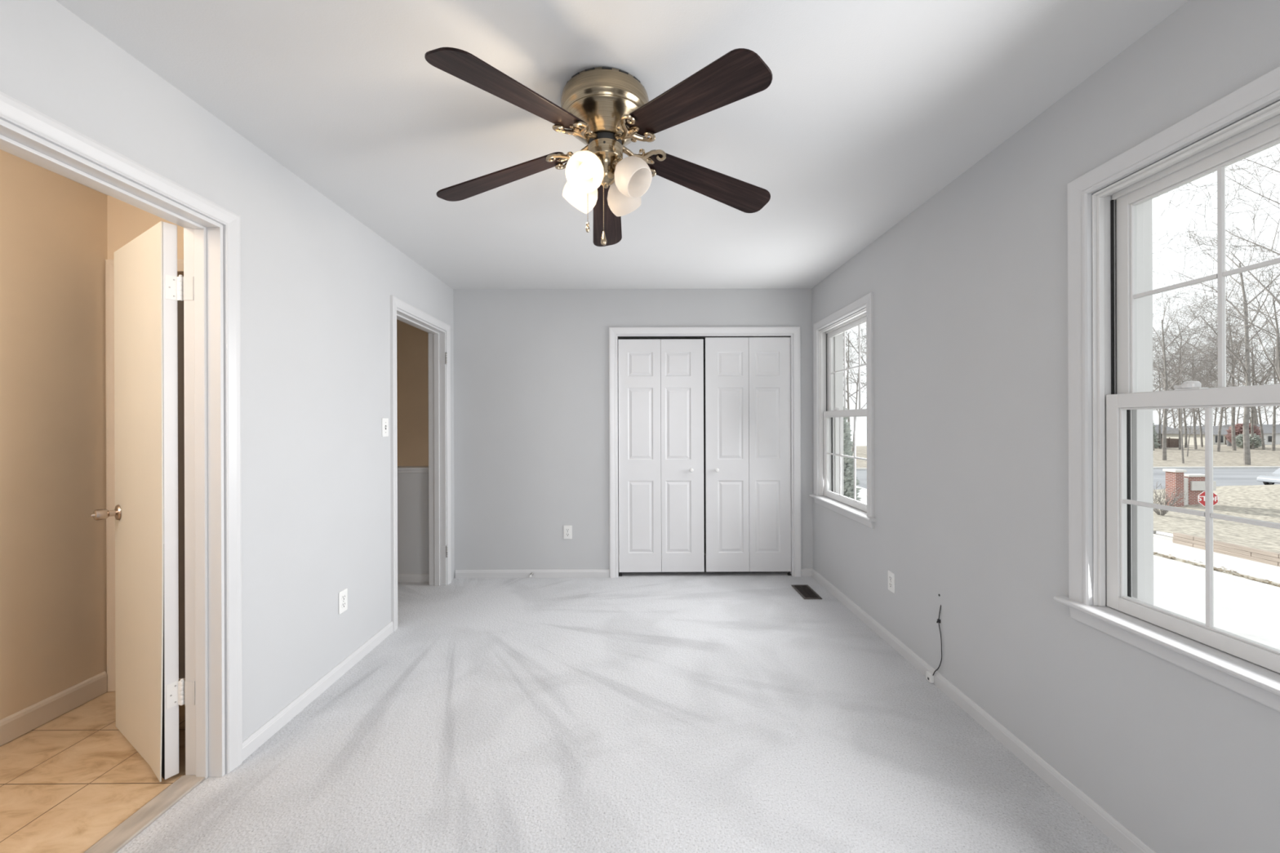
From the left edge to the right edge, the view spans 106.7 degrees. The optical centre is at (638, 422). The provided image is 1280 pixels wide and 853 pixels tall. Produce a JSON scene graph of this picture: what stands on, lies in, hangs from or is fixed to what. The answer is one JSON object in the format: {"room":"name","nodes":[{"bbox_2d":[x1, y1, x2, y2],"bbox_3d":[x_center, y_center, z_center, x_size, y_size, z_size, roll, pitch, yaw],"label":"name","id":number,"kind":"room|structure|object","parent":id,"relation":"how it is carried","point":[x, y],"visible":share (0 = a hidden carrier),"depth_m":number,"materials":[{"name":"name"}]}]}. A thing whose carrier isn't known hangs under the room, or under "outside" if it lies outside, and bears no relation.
{"room":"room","nodes":[
{"label":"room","id":0,"kind":"room"},
{"bbox_2d":[0,149,107,719],"bbox_3d":[-2.663,0.099,1.021,0.100,2.440,2.862,0,0,0],"label":"wall","id":1,"kind":"structure","parent":0,"point":[54,234],"depth_m":2.12,"materials":[{"name":"beige paint"}]},
{"bbox_2d":[0,671,106,746],"bbox_3d":[-2.601,1.269,0.961,0.014,0.100,2.742,0,0,0],"label":"baseboard","id":2,"kind":"structure","parent":1,"relation":"attached to","point":[12,726],"depth_m":2.11,"materials":[{"name":"beige paint"}]},
{"bbox_2d":[106,195,183,277],"bbox_3d":[-2.151,0.097,2.404,0.935,2.440,0.100,0,0,0],"label":"wall","id":3,"kind":"structure","parent":0,"point":[126,222],"depth_m":2.35,"materials":[{"name":"beige paint"}]},
{"bbox_2d":[105,259,183,691],"bbox_3d":[-2.180,0.257,2.344,0.863,2.120,0.018,0,0,0],"label":"door frame","id":4,"kind":"structure","parent":3,"relation":"attached to","point":[109,264],"depth_m":2.33,"materials":[{"name":"beige paint"}]},
{"bbox_2d":[177,277,185,678],"bbox_3d":[-2.151,0.097,2.456,0.935,2.440,0.005,0,0,0],"label":"door frame","id":5,"kind":"structure","parent":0,"point":[180,304],"depth_m":2.45,"materials":[{"name":"white wood"}]},
{"bbox_2d":[0,0,454,741],"bbox_3d":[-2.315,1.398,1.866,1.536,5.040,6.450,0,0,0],"label":"wall","id":6,"kind":"structure","parent":0,"point":[317,283],"depth_m":2.13,"materials":[{"name":"paint"}]},
{"bbox_2d":[0,91,242,778],"bbox_3d":[-1.614,0.258,1.449,0.167,2.114,0.788,0,0,0],"label":"door frame","id":7,"kind":"structure","parent":6,"relation":"attached to","point":[213,683],"depth_m":1.77,"materials":[{"name":"white paint"}]},
{"bbox_2d":[90,221,184,782],"bbox_3d":[-1.974,0.286,1.899,0.623,2.036,0.195,0,0,31],"label":"door","id":8,"kind":"structure","parent":6,"relation":"in","point":[149,692],"depth_m":1.82,"materials":[{"name":"white paint"}]},
{"bbox_2d":[242,621,393,761],"bbox_3d":[-1.543,1.282,2.417,0.012,0.067,1.152,0,0,0],"label":"baseboard","id":9,"kind":"structure","parent":6,"relation":"attached to","point":[273,726],"depth_m":2.22,"materials":[{"name":"white paint"}]},
{"bbox_2d":[338,588,347,614],"bbox_3d":[-1.547,0.937,2.497,0.008,0.114,0.070,0,0,0],"label":"wall outlet","id":10,"kind":"object","parent":6,"relation":"attached to","point":[343,595],"visible":1,"depth_m":2.49,"materials":[{"name":"white plastic"}]},
{"bbox_2d":[341,601,346,608],"bbox_3d":[-1.545,0.957,2.497,0.003,0.029,0.034,0,0,0],"label":"receptacle","id":11,"kind":"object","parent":10,"relation":"attached to","point":[343,603],"depth_m":2.50,"materials":[{"name":"white plastic"}]},
{"bbox_2d":[341,594,346,600],"bbox_3d":[-1.545,0.917,2.497,0.003,0.029,0.034,0,0,0],"label":"receptacle","id":12,"kind":"object","parent":10,"relation":"attached to","point":[343,596],"depth_m":2.50,"materials":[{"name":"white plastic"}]},
{"bbox_2d":[382,417,388,436],"bbox_3d":[-1.548,0.031,2.922,0.016,0.114,0.070,0,0,0],"label":"light switch","id":13,"kind":"object","parent":6,"relation":"attached to","point":[384,420],"visible":1,"depth_m":2.92,"materials":[{"name":"white plastic"}]},
{"bbox_2d":[390,295,451,631],"bbox_3d":[-1.622,0.258,3.455,0.167,2.114,0.928,0,0,0],"label":"door frame","id":14,"kind":"structure","parent":6,"relation":"attached to","point":[438,340],"depth_m":3.83,"materials":[{"name":"white paint"}]},
{"bbox_2d":[397,472,428,573],"bbox_3d":[-2.325,0.855,3.986,1.276,0.925,0.110,0,0,0],"label":"wall","id":15,"kind":"structure","parent":0,"point":[412,487],"depth_m":3.93,"materials":[{"name":"paint"}]},
{"bbox_2d":[397,573,428,582],"bbox_3d":[-2.323,1.284,3.925,1.276,0.067,0.012,0,0,0],"label":"baseboard","id":16,"kind":"structure","parent":15,"relation":"attached to","point":[401,577],"depth_m":3.92,"materials":[{"name":"white paint"}]},
{"bbox_2d":[397,466,428,472],"bbox_3d":[-2.326,0.395,3.986,1.276,0.045,0.150,0,0,0],"label":"trim","id":17,"kind":"structure","parent":15,"relation":"on","point":[400,468],"depth_m":3.92,"materials":[{"name":"white paint"}]},
{"bbox_2d":[0,554,1125,852],"bbox_3d":[-0.756,1.412,1.689,4.490,0.200,6.084,0,0,0],"label":"floor","id":18,"kind":"structure","parent":0,"point":[724,712],"depth_m":1.90,"materials":[{"name":"carpet"}]},
{"bbox_2d":[83,775,205,852],"bbox_3d":[-1.641,1.312,1.449,0.092,0.012,0.636,0,0,0],"label":"threshold","id":19,"kind":"object","parent":18,"relation":"on","point":[114,841],"visible":1,"depth_m":1.58,"materials":[{"name":"beige wood"}]},
{"bbox_2d":[791,584,822,599],"bbox_3d":[1.289,1.302,3.663,0.134,0.006,0.300,0,0,0],"label":"floor vent","id":20,"kind":"object","parent":18,"relation":"in","point":[805,591],"visible":1,"depth_m":3.65,"materials":[{"name":"brown metal"}]},
{"bbox_2d":[0,0,1189,288],"bbox_3d":[-0.619,-1.203,1.339,4.200,0.150,5.384,0,0,0],"label":"ceiling","id":21,"kind":"structure","parent":0,"point":[869,109],"depth_m":1.70,"materials":[{"name":"paint"}]},
{"bbox_2d":[424,47,772,246],"bbox_3d":[-0.120,-0.864,1.695,1.266,0.533,1.226,0,0,0],"label":"ceiling fan","id":22,"kind":"object","parent":21,"relation":"hanging from","point":[607,109],"visible":1,"depth_m":1.54,"materials":[{"name":"brown wood"}]},
{"bbox_2d":[453,288,813,577],"bbox_3d":[-0.043,0.090,4.098,3.035,2.440,0.130,0,0,0],"label":"wall","id":23,"kind":"structure","parent":0,"point":[531,366],"depth_m":4.03,"materials":[{"name":"paint"}]},
{"bbox_2d":[455,568,609,578],"bbox_3d":[-0.893,1.279,4.024,1.299,0.067,0.012,0,0,0],"label":"baseboard","id":24,"kind":"structure","parent":23,"relation":"attached to","point":[601,573],"depth_m":4.02,"materials":[{"name":"white paint"}]},
{"bbox_2d":[563,525,572,538],"bbox_3d":[-0.598,0.929,4.027,0.070,0.114,0.008,0,0,0],"label":"wall outlet","id":25,"kind":"object","parent":23,"relation":"attached to","point":[567,530],"visible":1,"depth_m":4.03,"materials":[{"name":"white plastic"}]},
{"bbox_2d":[608,326,801,577],"bbox_3d":[0.563,0.251,4.092,1.620,2.114,0.148,0,0,0],"label":"door frame","id":26,"kind":"structure","parent":23,"relation":"attached to","point":[793,332],"depth_m":4.02,"materials":[{"name":"white paint"}]},
{"bbox_2d":[704,337,791,575],"bbox_3d":[0.935,0.291,4.054,0.724,2.030,0.065,0,0,0],"label":"door","id":27,"kind":"structure","parent":23,"relation":"in","point":[748,425],"depth_m":4.05,"materials":[{"name":"white paint"}]},
{"bbox_2d":[801,568,813,577],"bbox_3d":[1.428,1.271,4.033,0.102,0.067,0.012,0,0,0],"label":"baseboard","id":28,"kind":"structure","parent":23,"relation":"attached to","point":[806,572],"depth_m":4.03,"materials":[{"name":"white paint"}]},
{"bbox_2d":[617,338,705,576],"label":"closet door","id":29,"kind":"structure","parent":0,"point":[618,339],"depth_m":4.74,"materials":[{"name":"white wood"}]},
{"bbox_2d":[843,406,862,501],"bbox_3d":[5.219,2.221,12.420,1.562,5.301,1.536,0,0,0],"label":"evergreen shrub","id":30,"kind":"object","parent":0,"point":[848,463],"visible":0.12,"depth_m":12.14,"materials":[{"name":"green plant"}]},
{"bbox_2d":[812,0,1279,852],"bbox_3d":[1.569,0.084,1.798,0.170,2.440,6.284,0,0,0],"label":"wall","id":31,"kind":"structure","parent":0,"point":[969,288],"depth_m":1.81,"materials":[{"name":"paint"}]},
{"bbox_2d":[809,292,876,528],"bbox_3d":[1.563,-0.075,3.476,0.268,1.484,1.022,0,0,0],"label":"window","id":32,"kind":"structure","parent":31,"relation":"in","point":[829,343],"depth_m":3.76,"materials":[{"name":"white paint"}]},
{"bbox_2d":[826,417,866,500],"bbox_3d":[1.524,0.254,3.475,0.011,0.587,0.719,0,0,0],"label":"grille","id":33,"kind":"object","parent":32,"relation":"attached to","point":[839,495],"depth_m":3.59,"materials":[{"name":"white plastic"}]},
{"bbox_2d":[831,324,866,409],"bbox_3d":[1.557,-0.389,3.476,0.011,0.590,0.719,0,0,0],"label":"grille","id":34,"kind":"object","parent":32,"relation":"attached to","point":[843,331],"depth_m":3.59,"materials":[{"name":"white plastic"}]},
{"bbox_2d":[888,570,894,593],"bbox_3d":[1.479,0.932,2.788,0.008,0.114,0.070,0,0,0],"label":"wall outlet","id":35,"kind":"object","parent":31,"relation":"attached to","point":[891,575],"visible":1,"depth_m":2.78,"materials":[{"name":"white plastic"}]},
{"bbox_2d":[925,604,942,683],"bbox_3d":[1.471,1.096,2.366,0.025,0.409,0.099,0,0,-14],"label":"cable","id":36,"kind":"object","parent":31,"relation":"attached to","point":[929,676],"visible":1,"depth_m":2.37,"materials":[{"name":"black plastic"}]},
{"bbox_2d":[812,568,1155,852],"bbox_3d":[1.484,1.271,1.342,0.012,0.067,5.372,0,0,0],"label":"baseboard","id":37,"kind":"structure","parent":31,"relation":"attached to","point":[1108,824],"depth_m":1.86,"materials":[{"name":"white paint"}]},
{"bbox_2d":[1053,65,1279,711],"bbox_3d":[1.572,-0.075,1.168,0.268,1.484,0.970,0,0,0],"label":"window","id":38,"kind":"structure","parent":31,"relation":"in","point":[1123,609],"depth_m":1.51,"materials":[{"name":"white paint"}]},
{"bbox_2d":[1122,407,1279,627],"bbox_3d":[1.533,0.254,1.168,0.011,0.587,0.668,0,0,0],"label":"grille","id":39,"kind":"object","parent":38,"relation":"attached to","point":[1209,515],"depth_m":1.28,"materials":[{"name":"white plastic"}]},
{"bbox_2d":[1133,166,1279,387],"bbox_3d":[1.566,-0.389,1.168,0.011,0.590,0.668,0,0,0],"label":"grille","id":40,"kind":"object","parent":38,"relation":"attached to","point":[1221,273],"depth_m":1.28,"materials":[{"name":"white plastic"}]},
{"label":"outside","id":41,"kind":"structure","parent":0,"visible":0},
{"bbox_2d":[850,444,1279,467],"bbox_3d":[54.670,5.232,89.589,230.000,2.465,81.250,0,0,0],"label":"bank","id":42,"kind":"object","parent":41,"point":[1227,457],"visible":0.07,"depth_m":59.70,"materials":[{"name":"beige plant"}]},
{"bbox_2d":[843,325,866,439],"bbox_3d":[34.222,-7.407,75.232,17.702,23.661,15.117,0,0,-4],"label":"bare tree","id":43,"kind":"object","parent":42,"relation":"on","point":[847,385],"visible":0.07,"depth_m":76.04,"materials":[{"name":"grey plant"}]},
{"bbox_2d":[843,333,866,391],"bbox_3d":[25.407,-5.871,70.664,12.921,20.750,15.468,0,0,-36],"label":"bare tree","id":44,"kind":"object","parent":42,"relation":"on","point":[860,334],"visible":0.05,"depth_m":68.16,"materials":[{"name":"grey plant"}]},
{"bbox_2d":[843,324,866,451],"bbox_3d":[29.069,-5.241,65.609,13.652,19.631,12.387,0,0,-5],"label":"bare tree","id":45,"kind":"object","parent":42,"relation":"on","point":[855,358],"visible":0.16,"depth_m":64.82,"materials":[{"name":"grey plant"}]},
{"bbox_2d":[1152,420,1159,448],"bbox_3d":[78.314,1.692,73.347,3.008,4.725,2.988,0,0,0],"label":"evergreen tree","id":46,"kind":"object","parent":42,"relation":"on","point":[1157,444],"visible":0.09,"depth_m":72.48,"materials":[{"name":"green plant"}]},
{"bbox_2d":[1153,424,1173,438],"bbox_3d":[101.910,2.523,98.398,12.714,4.100,9.000,0,0,0],"label":"house","id":47,"kind":"structure","parent":42,"relation":"on","point":[1157,427],"depth_m":96.12,"materials":[{"name":"white"}]},
{"bbox_2d":[1156,437,1178,447],"bbox_3d":[82.361,3.255,75.317,6.417,1.800,0.110,0,0,0],"label":"fence","id":48,"kind":"object","parent":42,"relation":"on","point":[1171,442],"visible":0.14,"depth_m":75.34,"materials":[{"name":"brown wood"}]},
{"bbox_2d":[1152,370,1191,424],"bbox_3d":[126.396,-3.699,113.663,11.691,18.774,13.996,0,0,-40],"label":"bare tree","id":49,"kind":"object","parent":42,"relation":"on","point":[1174,371],"visible":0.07,"depth_m":113.76,"materials":[{"name":"grey plant"}]},
{"bbox_2d":[1153,388,1191,427],"bbox_3d":[122.194,-6.821,118.036,17.739,25.531,18.179,0,0,-4],"label":"bare tree","id":50,"kind":"object","parent":42,"relation":"on","point":[1161,388],"visible":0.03,"depth_m":112.74,"materials":[{"name":"grey plant"}]},
{"bbox_2d":[1152,347,1204,428],"bbox_3d":[117.576,-6.019,103.248,16.160,22.695,15.769,0,0,-7],"label":"bare tree","id":51,"kind":"object","parent":42,"relation":"on","point":[1153,348],"visible":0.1,"depth_m":104.19,"materials":[{"name":"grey plant"}]},
{"bbox_2d":[1152,320,1212,450],"bbox_3d":[73.618,-6.005,70.167,12.921,20.750,15.468,0,0,32],"label":"bare tree","id":52,"kind":"object","parent":42,"relation":"on","point":[1171,321],"visible":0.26,"depth_m":67.69,"materials":[{"name":"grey plant"}]},
{"bbox_2d":[1152,341,1216,448],"bbox_3d":[79.341,-4.674,71.876,11.315,17.846,12.587,0,0,-25],"label":"bare tree","id":53,"kind":"object","parent":42,"relation":"on","point":[1159,412],"visible":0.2,"depth_m":72.26,"materials":[{"name":"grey plant"}]},
{"bbox_2d":[1152,383,1218,456],"bbox_3d":[69.217,-0.431,59.910,6.826,9.815,6.194,0,0,-28],"label":"bare tree","id":54,"kind":"object","parent":42,"relation":"on","point":[1189,434],"visible":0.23,"depth_m":60.02,"materials":[{"name":"grey plant"}]},
{"bbox_2d":[1160,426,1228,444],"bbox_3d":[104.456,2.614,88.408,6.510,3.900,9.000,0,0,0],"label":"house","id":55,"kind":"structure","parent":42,"relation":"on","point":[1172,433],"depth_m":87.05,"materials":[{"name":"beige"}]},
{"bbox_2d":[1152,281,1242,460],"bbox_3d":[62.150,-5.972,58.817,14.856,21.510,13.580,0,0,37],"label":"bare tree","id":56,"kind":"object","parent":42,"relation":"on","point":[1165,384],"visible":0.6,"depth_m":56.19,"materials":[{"name":"grey plant"}]},
{"bbox_2d":[1152,324,1243,447],"bbox_3d":[83.704,-5.200,74.163,14.062,18.863,11.746,0,0,31],"label":"bare tree","id":57,"kind":"object","parent":42,"relation":"on","point":[1184,410],"visible":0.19,"depth_m":74.17,"materials":[{"name":"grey plant"}]},
{"bbox_2d":[1152,326,1243,447],"bbox_3d":[90.689,-5.561,76.664,12.446,19.631,13.846,0,0,41],"label":"bare tree","id":58,"kind":"object","parent":42,"relation":"on","point":[1199,420],"visible":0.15,"depth_m":76.34,"materials":[{"name":"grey plant"}]},
{"bbox_2d":[1157,332,1243,428],"bbox_3d":[115.685,-7.331,101.849,17.600,25.330,18.036,0,0,-6],"label":"bare tree","id":59,"kind":"object","parent":42,"relation":"on","point":[1187,332],"visible":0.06,"depth_m":102.62,"materials":[{"name":"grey plant"}]},
{"bbox_2d":[1152,352,1253,463],"bbox_3d":[60.774,-1.647,52.484,8.108,12.849,8.936,0,0,-30],"label":"bare tree","id":60,"kind":"object","parent":42,"relation":"on","point":[1202,386],"visible":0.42,"depth_m":53.05,"materials":[{"name":"grey plant"}]},
{"bbox_2d":[1152,331,1254,449],"bbox_3d":[83.124,-5.165,71.799,14.062,18.863,11.746,0,0,-23],"label":"bare tree","id":61,"kind":"object","parent":42,"relation":"on","point":[1215,358],"visible":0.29,"depth_m":70.50,"materials":[{"name":"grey plant"}]},
{"bbox_2d":[1155,328,1251,426],"bbox_3d":[123.993,-7.224,105.620,17.795,24.992,17.365,0,0,22],"label":"bare tree","id":62,"kind":"object","parent":42,"relation":"on","point":[1215,420],"visible":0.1,"depth_m":104.41,"materials":[{"name":"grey plant"}]},
{"bbox_2d":[1161,338,1255,428],"bbox_3d":[118.857,-7.285,102.939,17.790,24.984,17.360,0,0,-1],"label":"bare tree","id":63,"kind":"object","parent":42,"relation":"on","point":[1242,339],"visible":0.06,"depth_m":101.58,"materials":[{"name":"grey plant"}]},
{"bbox_2d":[1160,360,1258,424],"bbox_3d":[120.290,-4.356,100.992,11.811,18.967,14.139,0,0,-4],"label":"bare tree","id":64,"kind":"object","parent":42,"relation":"on","point":[1228,361],"visible":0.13,"depth_m":100.00,"materials":[{"name":"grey plant"}]},
{"bbox_2d":[1152,303,1271,449],"bbox_3d":[80.533,-6.458,69.548,16.093,21.510,13.743,0,0,-9],"label":"bare tree","id":65,"kind":"object","parent":42,"relation":"on","point":[1168,311],"visible":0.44,"depth_m":69.56,"materials":[{"name":"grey plant"}]},
{"bbox_2d":[1152,221,1279,465],"bbox_3d":[62.763,-9.042,53.393,19.313,27.963,17.654,0,0,-3],"label":"bare tree","id":66,"kind":"object","parent":42,"relation":"on","point":[1246,452],"visible":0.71,"depth_m":50.93,"materials":[{"name":"grey plant"}]},
{"bbox_2d":[1155,295,1279,450],"bbox_3d":[84.431,-7.435,68.008,15.117,23.661,17.702,0,0,10],"label":"bare tree","id":67,"kind":"object","parent":42,"relation":"on","point":[1233,420],"visible":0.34,"depth_m":68.50,"materials":[{"name":"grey plant"}]},
{"bbox_2d":[1155,309,1279,452],"bbox_3d":[82.113,-5.485,65.239,12.333,19.807,14.765,0,0,-17],"label":"bare tree","id":68,"kind":"object","parent":42,"relation":"on","point":[1262,332],"visible":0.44,"depth_m":65.38,"materials":[{"name":"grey plant"}]},
{"bbox_2d":[1172,253,1279,386],"bbox_3d":[74.179,-7.448,55.041,18.280,24.522,15.270,0,0,2],"label":"bare tree","id":69,"kind":"object","parent":42,"relation":"on","point":[1273,300],"visible":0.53,"depth_m":56.27,"materials":[{"name":"grey plant"}]},
{"bbox_2d":[1176,309,1279,448],"bbox_3d":[93.285,-6.534,73.954,13.508,21.693,16.171,0,0,-36],"label":"bare tree","id":70,"kind":"object","parent":42,"relation":"on","point":[1255,418],"visible":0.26,"depth_m":74.30,"materials":[{"name":"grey plant"}]},
{"bbox_2d":[1226,439,1231,446],"bbox_3d":[97.320,3.334,78.380,0.880,1.140,0.880,0,0,0],"label":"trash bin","id":71,"kind":"object","parent":42,"relation":"on","point":[1228,444],"visible":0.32,"depth_m":78.31,"materials":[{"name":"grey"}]},
{"bbox_2d":[1191,358,1269,424],"bbox_3d":[148.281,-5.461,120.259,17.171,23.035,14.343,0,0,-6],"label":"bare tree","id":72,"kind":"object","parent":42,"relation":"on","point":[1245,358],"visible":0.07,"depth_m":121.16,"materials":[{"name":"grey plant"}]},
{"bbox_2d":[1188,309,1279,448],"bbox_3d":[90.732,-6.809,69.795,14.144,22.308,15.734,0,0,-13],"label":"bare tree","id":73,"kind":"object","parent":42,"relation":"on","point":[1263,379],"visible":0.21,"depth_m":70.53,"materials":[{"name":"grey plant"}]},
{"bbox_2d":[1197,321,1275,449],"bbox_3d":[91.507,-5.482,69.202,13.846,19.631,12.446,0,0,8],"label":"bare tree","id":74,"kind":"object","parent":42,"relation":"on","point":[1259,409],"visible":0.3,"depth_m":69.97,"materials":[{"name":"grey plant"}]},
{"bbox_2d":[1195,343,1278,424],"bbox_3d":[128.854,-6.246,101.374,13.992,22.471,16.751,0,0,-14],"label":"bare tree","id":75,"kind":"object","parent":42,"relation":"on","point":[1256,415],"visible":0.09,"depth_m":100.27,"materials":[{"name":"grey plant"}]},
{"bbox_2d":[1194,326,1279,450],"bbox_3d":[89.888,-5.387,68.194,14.483,19.359,12.369,0,0,39],"label":"bare tree","id":76,"kind":"object","parent":42,"relation":"on","point":[1273,434],"visible":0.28,"depth_m":67.24,"materials":[{"name":"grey plant"}]},
{"bbox_2d":[1204,349,1279,424],"bbox_3d":[154.226,-6.787,121.801,17.868,25.716,18.311,0,0,32],"label":"bare tree","id":77,"kind":"object","parent":42,"relation":"on","point":[1214,349],"visible":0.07,"depth_m":120.33,"materials":[{"name":"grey plant"}]},
{"bbox_2d":[1224,422,1261,444],"bbox_3d":[94.495,1.998,74.317,3.883,3.980,4.187,0,0,0],"label":"bush","id":78,"kind":"object","parent":42,"relation":"on","point":[1238,428],"visible":0.23,"depth_m":74.07,"materials":[{"name":"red plant"}]},
{"bbox_2d":[1213,361,1279,425],"bbox_3d":[136.179,-4.526,104.006,13.587,19.555,13.924,0,0,-34],"label":"bare tree","id":79,"kind":"object","parent":42,"relation":"on","point":[1258,362],"visible":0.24,"depth_m":105.34,"materials":[{"name":"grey plant"}]},
{"bbox_2d":[1231,433,1265,448],"bbox_3d":[91.277,2.812,71.403,3.091,2.469,3.296,0,0,0],"label":"bush","id":80,"kind":"object","parent":42,"relation":"on","point":[1256,440],"visible":0.6,"depth_m":70.58,"materials":[{"name":"green plant"}]},
{"bbox_2d":[1222,424,1279,444],"bbox_3d":[120.166,2.459,92.469,12.082,4.100,9.000,0,0,0],"label":"house","id":81,"kind":"structure","parent":42,"relation":"on","point":[1267,428],"depth_m":88.47,"materials":[{"name":"white"}]},
{"bbox_2d":[1224,373,1279,424],"bbox_3d":[151.816,-4.691,113.120,14.357,20.663,14.713,0,0,-26],"label":"bare tree","id":82,"kind":"object","parent":42,"relation":"on","point":[1264,373],"visible":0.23,"depth_m":115.16,"materials":[{"name":"grey plant"}]},
{"bbox_2d":[1235,376,1279,423],"bbox_3d":[149.370,-5.553,108.350,15.273,21.981,15.652,0,0,-19],"label":"bare tree","id":83,"kind":"object","parent":42,"relation":"on","point":[1276,376],"visible":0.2,"depth_m":111.60,"materials":[{"name":"grey plant"}]},
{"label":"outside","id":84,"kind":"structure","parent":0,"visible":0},
{"bbox_2d":[1153,552,1279,587],"bbox_3d":[18.695,4.952,9.573,0.470,0.385,43.000,0,0,0],"label":"ground","id":85,"kind":"structure","parent":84,"point":[1156,554],"depth_m":15.18,"materials":[{"name":"soil"}]},
{"bbox_2d":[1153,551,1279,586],"bbox_3d":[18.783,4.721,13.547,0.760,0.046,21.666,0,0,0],"label":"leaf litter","id":86,"kind":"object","parent":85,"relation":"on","point":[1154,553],"visible":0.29,"depth_m":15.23,"materials":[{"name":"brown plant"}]},
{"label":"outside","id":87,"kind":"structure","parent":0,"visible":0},
{"bbox_2d":[1153,484,1279,553],"bbox_3d":[55.647,4.120,11.117,68.650,1.109,41.800,0,0,0],"label":"ground corner","id":88,"kind":"structure","parent":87,"point":[1258,502],"depth_m":23.05,"materials":[{"name":"plant"}]},
{"bbox_2d":[1153,530,1173,541],"bbox_3d":[21.407,4.612,23.034,0.200,0.255,8.088,0,0,0],"label":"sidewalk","id":89,"kind":"structure","parent":88,"relation":"on","point":[1157,535],"depth_m":19.40,"materials":[{"name":"concrete"}]},
{"bbox_2d":[1153,484,1186,515],"bbox_3d":[25.979,3.814,23.691,1.329,1.685,1.770,0,0,-37],"label":"bare shrub","id":90,"kind":"object","parent":88,"relation":"on","point":[1164,512],"visible":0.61,"depth_m":23.46,"materials":[{"name":"beige plant"}]},
{"bbox_2d":[1162,468,1216,506],"bbox_3d":[30.583,3.700,26.369,2.433,2.205,0.660,0,0,0],"label":"monument","id":91,"kind":"object","parent":88,"relation":"on","point":[1193,485],"visible":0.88,"depth_m":26.30,"materials":[{"name":"red brick"}]},
{"bbox_2d":[1197,491,1204,506],"bbox_3d":[22.629,3.080,19.172,0.201,0.590,0.044,0,0,18],"label":"stop sign","id":92,"kind":"object","parent":88,"relation":"on","point":[1201,497],"depth_m":19.15,"materials":[{"name":"metal"}]},
{"bbox_2d":[1151,145,1279,430],"bbox_3d":[42.108,-8.011,29.590,14.580,25.974,21.364,0,0,-4],"label":"bare tree","id":93,"kind":"object","parent":88,"relation":"on","point":[1270,155],"visible":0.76,"depth_m":32.91,"materials":[{"name":"grey plant"}]},
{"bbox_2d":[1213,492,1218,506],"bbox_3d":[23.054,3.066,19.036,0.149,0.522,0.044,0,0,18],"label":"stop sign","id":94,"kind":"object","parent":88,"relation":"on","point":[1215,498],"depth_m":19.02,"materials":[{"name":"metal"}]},
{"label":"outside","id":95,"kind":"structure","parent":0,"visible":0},
{"bbox_2d":[856,466,1279,470],"bbox_3d":[39.827,4.840,48.731,200.000,0.460,0.350,0,0,0],"label":"bank","id":96,"kind":"object","parent":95,"point":[1236,467],"depth_m":48.63,"materials":[{"name":"plant"}]},
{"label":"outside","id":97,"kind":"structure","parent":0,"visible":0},
{"bbox_2d":[843,468,1279,489],"bbox_3d":[78.861,4.819,40.308,122.000,0.330,16.800,0,0,0],"label":"road","id":98,"kind":"structure","parent":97,"point":[1223,477],"depth_m":42.51,"materials":[{"name":"grey asphalt"}]},
{"bbox_2d":[1256,467,1279,484],"bbox_3d":[48.786,4.029,35.044,4.489,1.460,1.732,0,0,0],"label":"car","id":99,"kind":"object","parent":98,"relation":"on","point":[1274,477],"visible":0.92,"depth_m":35.46,"materials":[{"name":"silver metal"}]},
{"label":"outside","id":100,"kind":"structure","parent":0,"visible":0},
{"bbox_2d":[1153,538,1279,583],"bbox_3d":[20.005,4.942,9.578,2.150,0.395,43.000,0,0,0],"label":"sidewalk","id":101,"kind":"structure","parent":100,"point":[1258,570],"depth_m":16.29,"materials":[{"name":"concrete"}]},
{"bbox_2d":[1172,532,1279,566],"bbox_3d":[21.178,4.540,12.433,0.220,0.400,12.688,0,0,0],"label":"wall","id":102,"kind":"structure","parent":101,"relation":"on","point":[1269,557],"depth_m":16.90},
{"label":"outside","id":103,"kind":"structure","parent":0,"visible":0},
{"bbox_2d":[857,494,1279,649],"bbox_3d":[12.278,5.017,10.048,12.000,0.300,44.000,0,0,0],"label":"driveway","id":104,"kind":"structure","parent":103,"point":[1251,612],"depth_m":12.93,"materials":[{"name":"white concrete"}]},
{"bbox_2d":[843,323,866,397],"bbox_3d":[8.479,-0.927,15.338,7.432,11.778,8.191,0,0,28],"label":"bare tree","id":105,"kind":"object","parent":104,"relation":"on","point":[864,338],"visible":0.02,"depth_m":14.26,"materials":[{"name":"grey plant"}]},
{"bbox_2d":[1153,555,1279,592],"bbox_3d":[18.370,4.945,9.572,0.180,0.400,43.000,0,0,0],"label":"kerb","id":106,"kind":"object","parent":104,"relation":"on","point":[1260,584],"depth_m":14.88,"materials":[{"name":"concrete"}]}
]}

